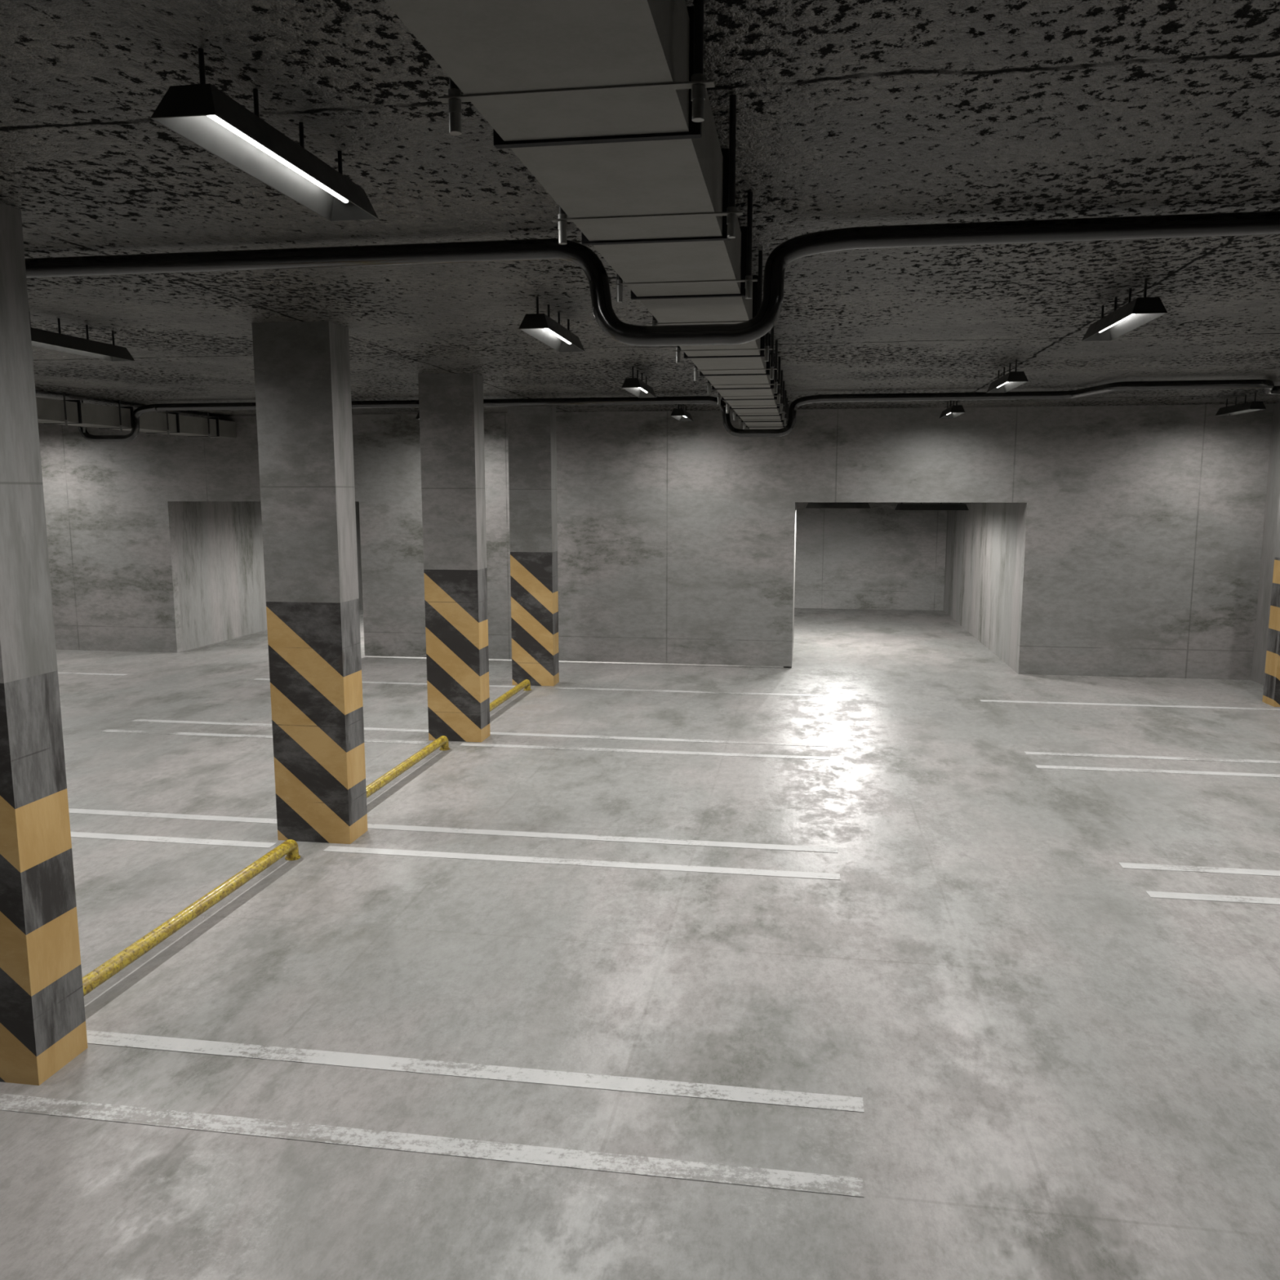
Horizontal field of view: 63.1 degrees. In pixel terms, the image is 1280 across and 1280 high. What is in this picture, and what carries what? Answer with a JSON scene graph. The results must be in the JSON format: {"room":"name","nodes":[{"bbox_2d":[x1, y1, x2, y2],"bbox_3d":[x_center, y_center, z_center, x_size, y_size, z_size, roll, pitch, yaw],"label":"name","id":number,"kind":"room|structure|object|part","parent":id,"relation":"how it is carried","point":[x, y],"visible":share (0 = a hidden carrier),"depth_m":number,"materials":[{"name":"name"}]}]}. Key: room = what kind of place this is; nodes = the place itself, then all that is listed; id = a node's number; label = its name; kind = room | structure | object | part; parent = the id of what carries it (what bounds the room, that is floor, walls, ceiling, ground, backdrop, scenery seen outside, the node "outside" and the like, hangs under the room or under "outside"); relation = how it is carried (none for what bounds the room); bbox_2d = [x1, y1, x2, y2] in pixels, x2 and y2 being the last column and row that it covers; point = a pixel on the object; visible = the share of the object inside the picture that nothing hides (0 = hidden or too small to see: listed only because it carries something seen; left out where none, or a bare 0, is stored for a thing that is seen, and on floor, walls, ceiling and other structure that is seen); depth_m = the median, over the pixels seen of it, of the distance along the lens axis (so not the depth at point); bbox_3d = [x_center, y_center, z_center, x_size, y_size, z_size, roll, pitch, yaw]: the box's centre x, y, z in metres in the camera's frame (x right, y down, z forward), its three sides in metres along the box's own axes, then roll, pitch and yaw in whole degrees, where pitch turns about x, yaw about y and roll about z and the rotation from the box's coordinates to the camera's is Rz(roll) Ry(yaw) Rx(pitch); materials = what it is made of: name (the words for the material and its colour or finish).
{"room":"parking garage","nodes":[
{"label":"parking garage","id":0,"kind":"room"},
{"bbox_2d":[173,501,362,651],"bbox_3d":[-5.689,-1.320,16.939,0.200,2.050,6.540,1,8,9],"label":"wall","id":1,"kind":"structure","parent":0,"point":[220,567],"depth_m":14.74,"materials":[{"name":"concrete"}]},
{"bbox_2d":[0,605,1279,1279],"bbox_3d":[-2.773,1.015,8.323,18.430,0.150,23.550,1,8,9],"label":"floor","id":2,"kind":"structure","parent":0,"point":[1061,1068],"depth_m":4.52,"materials":[{"name":"concrete"}]},
{"bbox_2d":[0,202,88,1085],"bbox_3d":[-2.357,0.060,3.669,0.465,3.050,0.259,1,8,9],"label":"concrete column","id":3,"kind":"structure","parent":2,"relation":"on","point":[43,1028],"depth_m":3.65,"materials":[{"name":"paint"}]},
{"bbox_2d":[57,671,126,675],"bbox_3d":[-8.273,0.354,12.431,4.680,0.002,0.088,1,8,9],"label":"parking line","id":4,"kind":"object","parent":2,"relation":"on","point":[58,672],"visible":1,"depth_m":12.14,"materials":[{"name":"paint"}]},
{"bbox_2d":[70,831,275,848],"bbox_3d":[-3.684,1.200,6.475,3.000,0.002,0.088,1,8,9],"label":"parking line","id":5,"kind":"object","parent":2,"relation":"on","point":[74,834],"visible":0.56,"depth_m":6.35,"materials":[{"name":"paint"}]},
{"bbox_2d":[82,839,300,996],"bbox_3d":[-2.158,1.335,5.103,0.086,0.122,1.976,1,8,9],"label":"wheel stop","id":6,"kind":"object","parent":2,"relation":"on","point":[289,847],"visible":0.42,"depth_m":4.93,"materials":[{"name":"yellow metal"}]},
{"bbox_3d":[-2.012,1.260,6.036,0.086,0.007,0.086,1,8,9],"label":"foot plate","id":7,"kind":"part","parent":6,"relation":"part of","materials":[{"name":"yellow metal"}]},
{"bbox_2d":[102,728,428,744],"bbox_3d":[-3.282,0.837,9.029,3.000,0.002,0.088,1,8,9],"label":"parking line","id":8,"kind":"object","parent":2,"relation":"on","point":[107,730],"visible":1,"depth_m":9.08,"materials":[{"name":"paint"}]},
{"bbox_2d":[251,320,367,844],"bbox_3d":[-1.956,-0.303,6.222,0.465,3.050,0.259,1,8,9],"label":"concrete column","id":9,"kind":"structure","parent":2,"relation":"on","point":[302,369],"depth_m":6.10,"materials":[{"name":"paint"}]},
{"bbox_2d":[253,678,515,687],"bbox_3d":[-2.861,0.475,11.578,3.040,0.002,0.088,1,8,9],"label":"parking line","id":10,"kind":"object","parent":2,"relation":"on","point":[385,682],"visible":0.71,"depth_m":11.53,"materials":[{"name":"paint"}]},
{"bbox_2d":[365,735,449,798],"bbox_3d":[-1.756,0.972,7.656,0.086,0.122,1.977,1,8,9],"label":"wheel stop","id":11,"kind":"object","parent":2,"relation":"on","point":[442,741],"visible":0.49,"depth_m":7.71,"materials":[{"name":"yellow metal"}]},
{"bbox_2d":[0,1093,863,1197],"bbox_3d":[-2.445,1.601,3.656,6.325,0.002,0.088,1,8,9],"label":"parking line","id":12,"kind":"object","parent":2,"relation":"on","point":[548,1156],"visible":1,"depth_m":3.38,"materials":[{"name":"paint"}]},
{"bbox_2d":[68,808,837,853],"bbox_3d":[-1.965,1.176,6.647,6.343,0.002,0.088,1,8,9],"label":"parking line","id":13,"kind":"object","parent":2,"relation":"on","point":[677,842],"visible":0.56,"depth_m":6.47,"materials":[{"name":"paint"}]},
{"bbox_2d":[417,373,490,742],"bbox_3d":[-1.555,-0.665,8.774,0.465,3.050,0.259,1,8,9],"label":"concrete column","id":14,"kind":"structure","parent":2,"relation":"on","point":[451,406],"depth_m":8.65,"materials":[{"name":"paint"}]},
{"bbox_2d":[86,1030,864,1112],"bbox_3d":[-2.364,1.539,4.086,6.350,0.002,0.088,1,8,9],"label":"parking line","id":15,"kind":"object","parent":2,"relation":"on","point":[844,1103],"visible":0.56,"depth_m":3.80,"materials":[{"name":"paint"}]},
{"bbox_2d":[131,719,827,746],"bbox_3d":[-1.564,0.814,9.193,6.344,0.002,0.088,1,8,9],"label":"parking line","id":16,"kind":"object","parent":2,"relation":"on","point":[135,720],"visible":0.71,"depth_m":9.05,"materials":[{"name":"paint"}]},
{"bbox_2d":[489,679,531,711],"bbox_3d":[-1.353,0.608,10.218,0.086,0.122,1.998,1,8,9],"label":"wheel stop","id":17,"kind":"object","parent":2,"relation":"on","point":[526,684],"visible":0.49,"depth_m":10.44,"materials":[{"name":"yellow metal"}]},
{"bbox_2d":[507,405,559,686],"bbox_3d":[-1.153,-1.028,11.326,0.465,3.050,0.259,1,8,9],"label":"concrete column","id":18,"kind":"structure","parent":2,"relation":"on","point":[531,429],"depth_m":11.21,"materials":[{"name":"paint"}]},
{"bbox_2d":[323,845,839,879],"bbox_3d":[-0.382,1.272,5.966,3.004,0.002,0.088,1,8,9],"label":"parking line","id":19,"kind":"object","parent":2,"relation":"on","point":[331,848],"visible":1,"depth_m":5.96,"materials":[{"name":"paint"}]},
{"bbox_2d":[460,742,829,759],"bbox_3d":[0.000,0.909,8.523,3.044,0.002,0.088,1,8,9],"label":"parking line","id":20,"kind":"object","parent":2,"relation":"on","point":[462,744],"visible":1,"depth_m":8.51,"materials":[{"name":"paint"}]},
{"bbox_2d":[553,687,822,696],"bbox_3d":[0.490,0.549,11.061,2.864,0.002,0.088,1,8,9],"label":"parking line","id":21,"kind":"object","parent":2,"relation":"on","point":[580,688],"visible":1,"depth_m":11.05,"materials":[{"name":"paint"}]},
{"bbox_2d":[979,699,1279,710],"bbox_3d":[5.021,0.651,10.343,3.160,0.002,0.088,1,8,9],"label":"parking line","id":22,"kind":"object","parent":2,"relation":"on","point":[983,700],"visible":1,"depth_m":10.37,"materials":[{"name":"paint"}]},
{"bbox_2d":[1024,751,1279,763],"bbox_3d":[4.690,0.952,8.225,3.155,0.002,0.088,1,8,9],"label":"parking line","id":23,"kind":"object","parent":2,"relation":"on","point":[1026,753],"visible":1,"depth_m":8.30,"materials":[{"name":"paint"}]},
{"bbox_2d":[1035,764,1279,777],"bbox_3d":[4.621,1.011,7.804,3.160,0.002,0.088,1,8,9],"label":"parking line","id":24,"kind":"object","parent":2,"relation":"on","point":[1037,766],"visible":1,"depth_m":7.91,"materials":[{"name":"paint"}]},
{"bbox_2d":[1118,862,1279,875],"bbox_3d":[4.289,1.314,5.676,3.155,0.002,0.088,1,8,9],"label":"parking line","id":25,"kind":"object","parent":2,"relation":"on","point":[1126,865],"visible":1,"depth_m":5.86,"materials":[{"name":"paint"}]},
{"bbox_2d":[1145,890,1279,904],"bbox_3d":[4.230,1.374,5.252,3.140,0.002,0.088,1,8,9],"label":"parking line","id":26,"kind":"object","parent":2,"relation":"on","point":[1152,894],"visible":1,"depth_m":5.44,"materials":[{"name":"paint"}]},
{"bbox_2d":[1262,499,1279,706],"bbox_3d":[6.474,-0.864,10.171,0.395,3.050,0.259,1,8,9],"label":"concrete column","id":27,"kind":"structure","parent":2,"relation":"on","point":[1271,691],"depth_m":10.30,"materials":[{"name":"paint"}]},
{"bbox_2d":[0,0,1279,416],"bbox_3d":[-3.299,-1.702,4.519,18.430,0.200,16.700,1,8,9],"label":"ceiling","id":28,"kind":"structure","parent":0,"point":[850,113],"depth_m":3.38,"materials":[{"name":"concrete"}]},
{"bbox_2d":[29,312,134,361],"bbox_3d":[-3.196,-1.712,5.881,0.150,0.165,0.860,1,8,9],"label":"lamp","id":29,"kind":"object","parent":28,"relation":"hanging from","point":[42,339],"visible":0.77,"depth_m":5.88,"materials":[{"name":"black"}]},
{"bbox_3d":[-3.213,-1.733,5.763,0.012,0.090,0.012,1,8,9],"label":"hanging rod","id":30,"kind":"part","parent":29,"relation":"part of","materials":[{"name":"metal"}]},
{"bbox_2d":[30,327,134,361],"bbox_3d":[-3.196,-1.667,5.888,0.150,0.075,0.860,1,8,9],"label":"hood","id":31,"kind":"object","parent":29,"relation":"attached to","point":[42,339],"depth_m":5.88,"materials":[{"name":"black metal"}]},
{"bbox_3d":[-3.178,-1.765,5.989,0.012,0.090,0.012,1,8,9],"label":"hanging rod","id":32,"kind":"part","parent":29,"relation":"part of","materials":[{"name":"metal"}]},
{"bbox_3d":[-3.143,-1.797,6.213,0.012,0.090,0.012,1,8,9],"label":"hanging rod","id":33,"kind":"part","parent":29,"relation":"part of","materials":[{"name":"metal"}]},
{"bbox_2d":[35,392,236,439],"bbox_3d":[-6.552,-1.527,5.160,0.479,0.328,16.465,1,8,9],"label":"ventilation duct","id":34,"kind":"object","parent":28,"relation":"hanging from","point":[66,412],"visible":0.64,"depth_m":11.05,"materials":[{"name":"metal"}]},
{"bbox_3d":[-5.563,-2.235,10.080,0.016,0.310,0.016,1,8,9],"label":"threaded rod","id":35,"kind":"part","parent":34,"relation":"part of","materials":[{"name":"metal"}]},
{"bbox_3d":[-5.436,-2.350,10.891,0.016,0.310,0.016,1,8,9],"label":"threaded rod","id":36,"kind":"part","parent":34,"relation":"part of","materials":[{"name":"metal"}]},
{"bbox_3d":[-5.308,-2.465,11.702,0.016,0.310,0.016,1,8,9],"label":"threaded rod","id":37,"kind":"part","parent":34,"relation":"part of","materials":[{"name":"metal"}]},
{"bbox_3d":[-5.181,-2.580,12.512,0.016,0.310,0.016,1,8,9],"label":"threaded rod","id":38,"kind":"part","parent":34,"relation":"part of","materials":[{"name":"metal"}]},
{"bbox_2d":[150,48,378,221],"bbox_3d":[-0.899,-1.246,2.607,0.150,0.165,0.860,1,8,9],"label":"lamp","id":39,"kind":"object","parent":28,"relation":"hanging from","point":[202,114],"visible":1,"depth_m":2.51,"materials":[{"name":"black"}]},
{"bbox_3d":[-0.952,-1.236,2.264,0.012,0.090,0.012,1,8,9],"label":"hanging rod","id":40,"kind":"part","parent":39,"relation":"part of","materials":[{"name":"metal"}]},
{"bbox_3d":[-0.916,-1.268,2.489,0.012,0.090,0.012,1,8,9],"label":"hanging rod","id":41,"kind":"part","parent":39,"relation":"part of","materials":[{"name":"metal"}]},
{"bbox_3d":[-0.881,-1.300,2.714,0.012,0.090,0.012,1,8,9],"label":"hanging rod","id":42,"kind":"part","parent":39,"relation":"part of","materials":[{"name":"metal"}]},
{"bbox_3d":[-0.846,-1.331,2.939,0.012,0.090,0.012,1,8,9],"label":"hanging rod","id":43,"kind":"part","parent":39,"relation":"part of","materials":[{"name":"metal"}]},
{"bbox_2d":[518,296,585,351],"bbox_3d":[-0.451,-1.651,5.458,0.150,0.165,0.860,1,8,9],"label":"lamp","id":44,"kind":"object","parent":28,"relation":"hanging from","point":[540,326],"visible":1,"depth_m":5.40,"materials":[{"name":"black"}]},
{"bbox_3d":[-0.504,-1.641,5.115,0.012,0.090,0.012,1,8,9],"label":"hanging rod","id":45,"kind":"part","parent":44,"relation":"part of","materials":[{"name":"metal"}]},
{"bbox_3d":[-0.468,-1.673,5.341,0.012,0.090,0.012,1,8,9],"label":"hanging rod","id":46,"kind":"part","parent":44,"relation":"part of","materials":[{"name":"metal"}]},
{"bbox_2d":[518,313,585,351],"bbox_3d":[-0.451,-1.607,5.465,0.150,0.075,0.860,1,8,9],"label":"hood","id":47,"kind":"object","parent":44,"relation":"attached to","point":[540,326],"depth_m":5.41,"materials":[{"name":"black metal"}]},
{"bbox_3d":[-0.433,-1.705,5.566,0.012,0.090,0.012,1,8,9],"label":"hanging rod","id":48,"kind":"part","parent":44,"relation":"part of","materials":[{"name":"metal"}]},
{"bbox_3d":[-0.398,-1.737,5.791,0.012,0.090,0.012,1,8,9],"label":"hanging rod","id":49,"kind":"part","parent":44,"relation":"part of","materials":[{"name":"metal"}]},
{"bbox_2d":[384,0,788,435],"bbox_3d":[0.256,-1.378,4.111,0.479,0.328,16.465,1,8,9],"label":"ventilation duct","id":50,"kind":"object","parent":28,"relation":"hanging from","point":[606,104],"visible":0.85,"depth_m":2.03,"materials":[{"name":"metal"}]},
{"bbox_3d":[-0.323,-1.059,1.800,0.016,0.310,0.016,1,8,9],"label":"threaded rod","id":51,"kind":"part","parent":50,"relation":"part of","materials":[{"name":"metal"}]},
{"bbox_3d":[-0.323,-0.903,1.822,0.021,0.032,0.021,1,8,9],"label":"rod","id":52,"kind":"part","parent":50,"relation":"part of","materials":[{"name":"metal"}]},
{"bbox_3d":[-0.196,-1.174,2.610,0.016,0.310,0.016,1,8,9],"label":"threaded rod","id":53,"kind":"part","parent":50,"relation":"part of","materials":[{"name":"metal"}]},
{"bbox_3d":[-0.196,-1.018,2.632,0.021,0.032,0.021,1,8,9],"label":"rod","id":54,"kind":"part","parent":50,"relation":"part of","materials":[{"name":"metal"}]},
{"bbox_3d":[-0.068,-1.133,3.443,0.021,0.032,0.021,1,8,9],"label":"rod","id":55,"kind":"part","parent":50,"relation":"part of","materials":[{"name":"metal"}]},
{"bbox_3d":[0.187,-1.364,5.064,0.021,0.032,0.021,1,8,9],"label":"rod","id":56,"kind":"part","parent":50,"relation":"part of","materials":[{"name":"metal"}]},
{"bbox_3d":[0.314,-1.479,5.875,0.021,0.032,0.021,1,8,9],"label":"rod","id":57,"kind":"part","parent":50,"relation":"part of","materials":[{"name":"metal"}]},
{"bbox_3d":[0.098,-1.049,1.735,0.016,0.310,0.016,1,8,9],"label":"threaded rod","id":58,"kind":"part","parent":50,"relation":"part of","materials":[{"name":"metal"}]},
{"bbox_3d":[0.098,-0.894,1.757,0.021,0.032,0.021,1,8,9],"label":"rod","id":59,"kind":"part","parent":50,"relation":"part of","materials":[{"name":"metal"}]},
{"bbox_3d":[0.225,-1.009,2.568,0.021,0.032,0.021,1,8,9],"label":"rod","id":60,"kind":"part","parent":50,"relation":"part of","materials":[{"name":"metal"}]},
{"bbox_3d":[0.225,-1.165,2.546,0.016,0.310,0.016,1,8,9],"label":"threaded rod","id":61,"kind":"part","parent":50,"relation":"part of","materials":[{"name":"metal"}]},
{"bbox_3d":[0.353,-1.124,3.378,0.021,0.032,0.021,1,8,9],"label":"rod","id":62,"kind":"part","parent":50,"relation":"part of","materials":[{"name":"metal"}]},
{"bbox_3d":[0.353,-1.280,3.356,0.016,0.310,0.016,1,8,9],"label":"threaded rod","id":63,"kind":"part","parent":50,"relation":"part of","materials":[{"name":"metal"}]},
{"bbox_3d":[0.480,-1.395,4.167,0.016,0.310,0.016,1,8,9],"label":"threaded rod","id":64,"kind":"part","parent":50,"relation":"part of","materials":[{"name":"metal"}]},
{"bbox_3d":[0.608,-1.355,5.000,0.021,0.032,0.021,1,8,9],"label":"rod","id":65,"kind":"part","parent":50,"relation":"part of","materials":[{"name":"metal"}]},
{"bbox_3d":[0.608,-1.510,4.978,0.016,0.310,0.016,1,8,9],"label":"threaded rod","id":66,"kind":"part","parent":50,"relation":"part of","materials":[{"name":"metal"}]},
{"bbox_3d":[0.735,-1.470,5.810,0.021,0.032,0.021,1,8,9],"label":"rod","id":67,"kind":"part","parent":50,"relation":"part of","materials":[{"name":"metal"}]},
{"bbox_3d":[0.735,-1.625,5.788,0.016,0.310,0.016,1,8,9],"label":"threaded rod","id":68,"kind":"part","parent":50,"relation":"part of","materials":[{"name":"metal"}]},
{"bbox_3d":[0.863,-1.740,6.599,0.016,0.310,0.016,1,8,9],"label":"threaded rod","id":69,"kind":"part","parent":50,"relation":"part of","materials":[{"name":"metal"}]},
{"bbox_3d":[0.990,-1.855,7.410,0.016,0.310,0.016,1,8,9],"label":"threaded rod","id":70,"kind":"part","parent":50,"relation":"part of","materials":[{"name":"metal"}]},
{"bbox_3d":[1.117,-1.971,8.220,0.016,0.310,0.016,1,8,9],"label":"threaded rod","id":71,"kind":"part","parent":50,"relation":"part of","materials":[{"name":"metal"}]},
{"bbox_3d":[1.245,-2.086,9.031,0.016,0.310,0.016,1,8,9],"label":"threaded rod","id":72,"kind":"part","parent":50,"relation":"part of","materials":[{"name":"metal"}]},
{"bbox_3d":[1.372,-2.201,9.842,0.016,0.310,0.016,1,8,9],"label":"threaded rod","id":73,"kind":"part","parent":50,"relation":"part of","materials":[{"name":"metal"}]},
{"bbox_3d":[1.500,-2.316,10.652,0.016,0.310,0.016,1,8,9],"label":"threaded rod","id":74,"kind":"part","parent":50,"relation":"part of","materials":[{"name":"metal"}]},
{"bbox_2d":[621,366,656,397],"bbox_3d":[-0.002,-2.057,8.315,0.150,0.165,0.860,1,8,9],"label":"lamp","id":75,"kind":"object","parent":28,"relation":"hanging from","point":[637,387],"visible":1,"depth_m":8.20,"materials":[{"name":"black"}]},
{"bbox_2d":[621,377,656,397],"bbox_3d":[-0.002,-2.013,8.321,0.150,0.075,0.860,1,8,9],"label":"hood","id":76,"kind":"object","parent":75,"relation":"attached to","point":[637,387],"depth_m":8.24,"materials":[{"name":"black metal"}]},
{"bbox_2d":[24,210,1279,346],"bbox_3d":[-3.335,-1.353,4.339,18.010,0.395,0.074,1,8,9],"label":"ceiling pipe","id":77,"kind":"object","parent":28,"relation":"hanging from","point":[1250,223],"visible":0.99,"depth_m":3.79,"materials":[{"name":"black metal"}]},
{"bbox_2d":[78,379,1279,442],"bbox_3d":[-2.363,-2.225,10.513,18.001,0.395,0.851,2,8,12],"label":"ceiling pipe","id":78,"kind":"object","parent":28,"relation":"hanging from","point":[1268,386],"visible":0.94,"depth_m":9.99,"materials":[{"name":"black metal"}]},
{"bbox_2d":[670,404,693,421],"bbox_3d":[0.457,-2.471,11.230,0.150,0.165,0.860,1,8,9],"label":"lamp","id":79,"kind":"object","parent":28,"relation":"hanging from","point":[681,415],"visible":0.79,"depth_m":11.12,"materials":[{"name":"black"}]},
{"bbox_2d":[938,400,964,418],"bbox_3d":[3.235,-2.411,10.802,0.150,0.165,0.860,1,8,9],"label":"lamp","id":80,"kind":"object","parent":28,"relation":"hanging from","point":[953,411],"visible":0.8,"depth_m":10.68,"materials":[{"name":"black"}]},
{"bbox_2d":[986,359,1028,392],"bbox_3d":[2.777,-1.996,7.887,0.150,0.165,0.860,1,8,9],"label":"lamp","id":81,"kind":"object","parent":28,"relation":"hanging from","point":[1011,380],"visible":1,"depth_m":7.79,"materials":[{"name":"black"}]},
{"bbox_2d":[986,371,1028,392],"bbox_3d":[2.777,-1.952,7.893,0.150,0.075,0.860,1,8,9],"label":"hood","id":82,"kind":"object","parent":81,"relation":"attached to","point":[1011,380],"depth_m":7.81,"materials":[{"name":"black metal"}]},
{"bbox_3d":[2.724,-1.986,7.544,0.012,0.090,0.012,1,8,9],"label":"hanging rod","id":83,"kind":"part","parent":81,"relation":"part of","materials":[{"name":"metal"}]},
{"bbox_2d":[1081,278,1167,341],"bbox_3d":[2.328,-1.591,5.030,0.150,0.165,0.860,1,8,9],"label":"lamp","id":84,"kind":"object","parent":28,"relation":"hanging from","point":[1140,311],"visible":1,"depth_m":4.96,"materials":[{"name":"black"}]},
{"bbox_3d":[2.381,-1.676,5.362,0.012,0.090,0.012,1,8,9],"label":"hanging rod","id":85,"kind":"part","parent":84,"relation":"part of","materials":[{"name":"metal"}]},
{"bbox_3d":[2.346,-1.644,5.137,0.012,0.090,0.012,1,8,9],"label":"hanging rod","id":86,"kind":"part","parent":84,"relation":"part of","materials":[{"name":"metal"}]},
{"bbox_3d":[2.310,-1.612,4.912,0.012,0.090,0.012,1,8,9],"label":"hanging rod","id":87,"kind":"part","parent":84,"relation":"part of","materials":[{"name":"metal"}]},
{"bbox_3d":[2.275,-1.580,4.687,0.012,0.090,0.012,1,8,9],"label":"hanging rod","id":88,"kind":"part","parent":84,"relation":"part of","materials":[{"name":"metal"}]},
{"bbox_2d":[1215,392,1266,415],"bbox_3d":[5.982,-2.350,10.379,0.150,0.165,0.860,1,8,9],"label":"lamp","id":89,"kind":"object","parent":28,"relation":"hanging from","point":[1245,407],"visible":1,"depth_m":10.29,"materials":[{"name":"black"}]},
{"bbox_2d":[1215,401,1266,415],"bbox_3d":[5.982,-2.306,10.385,0.150,0.075,0.860,1,8,9],"label":"hood","id":90,"kind":"object","parent":89,"relation":"attached to","point":[1245,407],"depth_m":10.29,"materials":[{"name":"black metal"}]},
{"bbox_2d":[38,404,1274,679],"bbox_3d":[-2.008,-1.261,12.965,18.430,3.050,0.120,1,8,9],"label":"wall","id":91,"kind":"structure","parent":0,"point":[1144,525],"depth_m":12.41,"materials":[{"name":"concrete"}]},
{"bbox_2d":[783,502,796,667],"bbox_3d":[1.972,-0.852,13.645,0.100,2.050,2.460,1,8,9],"label":"wall partition","id":92,"kind":"structure","parent":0,"point":[795,502],"depth_m":13.40,"materials":[{"name":"concrete"}]},
{"bbox_2d":[794,502,947,610],"bbox_3d":[0.187,-1.671,19.410,11.044,2.050,0.200,1,8,9],"label":"wall","id":93,"kind":"structure","parent":0,"point":[879,557],"depth_m":18.71,"materials":[{"name":"concrete"}]},
{"bbox_2d":[943,502,1025,671],"bbox_3d":[5.027,-1.086,15.288,0.200,2.050,6.540,1,8,9],"label":"wall","id":94,"kind":"structure","parent":0,"point":[984,541],"depth_m":14.27,"materials":[{"name":"concrete"}]},
{"bbox_2d":[1250,402,1279,684],"bbox_3d":[5.722,0.090,3.453,0.200,3.050,16.490,1,8,9],"label":"wall","id":95,"kind":"structure","parent":0,"point":[1273,495],"depth_m":11.39,"materials":[{"name":"concrete"}]},
{"bbox_3d":[-0.316,-2.331,16.053,11.244,0.200,6.740,1,8,9],"label":"ceiling","id":96,"kind":"structure","parent":0,"visible":0},
{"bbox_2d":[805,502,870,508],"bbox_3d":[2.677,-1.867,14.085,0.860,0.165,0.150,1,8,9],"label":"lamp","id":97,"kind":"object","parent":96,"relation":"hanging from","point":[811,504],"visible":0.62,"depth_m":14.03,"materials":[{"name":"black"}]},
{"bbox_2d":[893,502,968,510],"bbox_3d":[3.496,-1.643,12.506,0.860,0.165,0.150,1,8,9],"label":"lamp","id":98,"kind":"object","parent":96,"relation":"hanging from","point":[901,506],"visible":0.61,"depth_m":12.45,"materials":[{"name":"grey metal"}]}
]}

